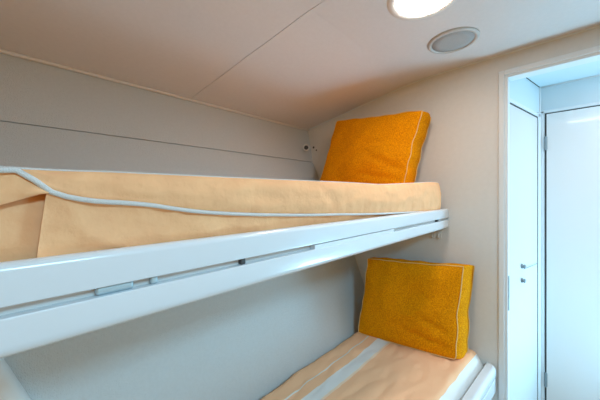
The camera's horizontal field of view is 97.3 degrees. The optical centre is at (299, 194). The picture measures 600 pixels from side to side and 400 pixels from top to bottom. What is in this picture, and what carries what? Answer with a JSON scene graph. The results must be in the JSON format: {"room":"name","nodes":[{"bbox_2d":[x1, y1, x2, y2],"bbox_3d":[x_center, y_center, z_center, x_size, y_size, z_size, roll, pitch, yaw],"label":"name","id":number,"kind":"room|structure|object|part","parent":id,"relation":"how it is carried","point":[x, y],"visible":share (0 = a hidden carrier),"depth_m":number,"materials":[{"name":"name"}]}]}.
{"room":"boat cabin","nodes":[
{"label":"boat cabin","id":0,"kind":"room"},
{"bbox_2d":[0,53,364,399],"bbox_3d":[-0.386,0.400,0.749,0.800,1.900,2.030,0,0,44],"label":"wall","id":1,"kind":"structure","parent":0,"point":[244,343],"depth_m":0.87,"materials":[{"name":"white paint"}]},
{"bbox_2d":[0,358,30,399],"bbox_3d":[-0.600,0.365,0.520,0.360,0.469,0.058,0,0,1],"label":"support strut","id":2,"kind":"object","parent":1,"relation":"attached to","point":[11,388],"visible":0.96,"depth_m":0.52,"materials":[{"name":"white metal"}]},
{"bbox_2d":[0,49,308,130],"bbox_3d":[-0.647,-0.416,0.983,0.012,0.012,1.997,0,0,44],"label":"trim","id":3,"kind":"structure","parent":1,"relation":"attached to","point":[18,55],"depth_m":0.98,"materials":[{"name":"white"}]},
{"bbox_2d":[0,209,448,357],"bbox_3d":[-0.273,0.099,0.615,0.589,0.082,1.997,0,0,44],"label":"bunk bed frame","id":4,"kind":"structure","parent":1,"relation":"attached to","point":[46,300],"depth_m":0.30,"materials":[{"name":"white paint"}]},
{"bbox_2d":[0,166,440,261],"bbox_3d":[-0.317,0.021,0.632,0.676,0.146,1.944,0,0,44],"label":"mattress","id":5,"kind":"object","parent":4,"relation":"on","point":[44,212],"visible":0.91,"depth_m":0.32,"materials":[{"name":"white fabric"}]},
{"bbox_2d":[319,110,430,183],"bbox_3d":[0.329,-0.202,1.266,0.522,0.379,0.180,0,0,44],"label":"cushion","id":6,"kind":"object","parent":5,"relation":"on","point":[383,149],"visible":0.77,"depth_m":1.16,"materials":[{"name":"orange fabric"}]},
{"bbox_3d":[-0.067,0.076,0.414,0.013,0.037,1.997,0,0,44],"label":"guard rail","id":7,"kind":"part","parent":4,"relation":"part of","materials":[{"name":"white metal"}]},
{"bbox_2d":[303,144,316,150],"bbox_3d":[0.054,-0.291,1.642,0.091,0.044,0.050,0,0,-34],"label":"wall hook","id":8,"kind":"object","parent":1,"relation":"attached to","point":[306,147],"visible":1,"depth_m":1.62,"materials":[{"name":"white plastic"}]},
{"bbox_2d":[0,0,599,128],"bbox_3d":[0.010,-0.474,-0.276,2.800,0.125,2.920,0,0,44],"label":"ceiling","id":9,"kind":"structure","parent":0,"point":[306,64],"depth_m":0.84,"materials":[{"name":"paint"}]},
{"bbox_2d":[387,0,456,20],"bbox_3d":[0.333,-0.528,0.705,0.192,0.006,0.192,0,0,44],"label":"recessed light","id":10,"kind":"object","parent":9,"relation":"in","point":[409,10],"visible":1,"depth_m":0.74,"materials":[{"name":"white plastic"}]},
{"bbox_2d":[395,0,449,15],"bbox_3d":[0.333,-0.528,0.705,0.150,0.004,0.150,0,0,44],"label":"diffuser","id":11,"kind":"object","parent":10,"relation":"attached to","point":[402,7],"depth_m":0.74,"materials":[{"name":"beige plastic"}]},
{"bbox_2d":[427,27,479,53],"bbox_3d":[0.526,-0.527,0.910,0.156,0.007,0.156,0,0,44],"label":"ceiling speaker","id":12,"kind":"object","parent":9,"relation":"attached to","point":[453,40],"visible":1,"depth_m":0.90,"materials":[{"name":"grey plastic"}]},
{"bbox_2d":[432,31,474,51],"bbox_3d":[0.526,-0.528,0.910,0.131,0.004,0.131,0,0,44],"label":"grille","id":13,"kind":"object","parent":12,"relation":"attached to","point":[446,41],"depth_m":0.90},
{"bbox_2d":[308,27,599,399],"bbox_3d":[1.013,0.395,0.782,2.850,1.910,0.035,0,0,44],"label":"wall","id":14,"kind":"structure","parent":0,"point":[459,153],"depth_m":1.08,"materials":[{"name":"paint"}]},
{"bbox_2d":[437,231,441,238],"bbox_3d":[0.603,0.174,1.146,0.016,0.033,0.019,0,0,44],"label":"clip","id":15,"kind":"object","parent":14,"relation":"attached to","point":[439,233],"visible":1,"depth_m":1.15,"materials":[{"name":"white plastic"}]},
{"bbox_2d":[308,25,599,129],"bbox_3d":[0.999,-0.475,0.768,2.650,0.117,0.006,0,0,44],"label":"trim","id":16,"kind":"structure","parent":14,"relation":"attached to","point":[598,25],"depth_m":1.06,"materials":[{"name":"white paint"}]},
{"bbox_2d":[498,45,599,399],"bbox_3d":[1.059,0.442,0.741,0.802,1.817,0.060,0,0,44],"label":"trim","id":17,"kind":"structure","parent":14,"relation":"attached to","point":[592,54],"depth_m":0.99,"materials":[{"name":"white paint"}]},
{"bbox_3d":[0.787,0.370,0.995,0.003,0.130,0.012,0,0,44],"label":"strike plate","id":18,"kind":"part","parent":17,"relation":"part of","materials":[{"name":"grey metal"}]},
{"bbox_2d":[510,78,538,111],"bbox_3d":[0.988,0.405,1.180,0.467,1.890,0.030,0,0,-34],"label":"wall","id":19,"kind":"structure","parent":0,"point":[523,91],"depth_m":1.17,"materials":[{"name":"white paint"}]},
{"bbox_2d":[510,103,537,399],"bbox_3d":[0.967,0.480,1.140,0.396,1.700,0.020,0,0,-34],"label":"door","id":20,"kind":"structure","parent":19,"relation":"in","point":[523,124],"depth_m":1.14,"materials":[{"name":"white paint"}]},
{"bbox_2d":[510,98,540,399],"bbox_3d":[0.979,0.477,1.154,0.428,1.745,0.008,0,0,-34],"label":"trim","id":21,"kind":"structure","parent":19,"relation":"attached to","point":[538,114],"depth_m":1.26,"materials":[{"name":"white paint"}]},
{"bbox_2d":[527,60,599,86],"bbox_3d":[1.345,-0.533,0.814,1.120,0.023,0.474,0,0,44],"label":"ceiling","id":22,"kind":"structure","parent":0,"point":[592,68],"depth_m":1.14,"materials":[{"name":"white paint"}]},
{"bbox_2d":[541,76,599,399],"bbox_3d":[1.529,0.405,0.945,1.040,1.890,0.030,0,0,44],"label":"wall","id":23,"kind":"structure","parent":0,"point":[585,91],"depth_m":1.23,"materials":[{"name":"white paint"}]},
{"bbox_2d":[539,87,599,399],"bbox_3d":[1.404,0.415,1.039,0.691,1.870,0.011,0,0,44],"label":"trim","id":24,"kind":"structure","parent":23,"relation":"attached to","point":[593,103],"depth_m":1.27,"materials":[{"name":"white paint"}]},
{"bbox_2d":[542,74,599,87],"bbox_3d":[1.528,-0.520,0.922,1.010,0.009,0.009,0,0,44],"label":"trim","id":25,"kind":"structure","parent":23,"relation":"attached to","point":[599,74],"depth_m":1.20,"materials":[{"name":"white"}]},
{"bbox_2d":[544,105,599,399],"bbox_3d":[1.395,0.470,1.045,0.632,1.720,0.013,0,0,44],"label":"door","id":26,"kind":"structure","parent":23,"relation":"in","point":[572,140],"depth_m":1.20,"materials":[{"name":"white"}]},
{"bbox_3d":[0.265,1.370,-0.015,2.800,0.040,3.650,0,0,44],"label":"floor","id":27,"kind":"structure","parent":0,"visible":0},
{"bbox_2d":[462,362,495,399],"bbox_3d":[-0.100,0.994,0.447,0.432,0.692,1.997,0,0,44],"label":"bunk berth","id":28,"kind":"object","parent":27,"relation":"on","point":[483,387],"visible":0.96,"depth_m":0.92,"materials":[{"name":"white paint"}]},
{"bbox_2d":[260,332,482,399],"bbox_3d":[-0.136,0.661,0.494,0.479,0.106,1.982,0,0,44],"label":"mattress","id":29,"kind":"object","parent":28,"relation":"on","point":[361,367],"visible":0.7,"depth_m":0.90,"materials":[{"name":"beige fabric"}]},
{"bbox_2d":[358,257,474,359],"bbox_3d":[0.477,0.447,1.113,0.427,0.359,0.178,0,0,36],"label":"cushion","id":30,"kind":"object","parent":29,"relation":"on","point":[423,306],"visible":1,"depth_m":1.04,"materials":[{"name":"orange fabric"}]},
{"bbox_3d":[-0.011,0.719,0.358,2.003,0.053,0.031,0,0,-41],"label":"rail","id":31,"kind":"part","parent":28,"relation":"part of","materials":[{"name":"white metal"}]}
]}

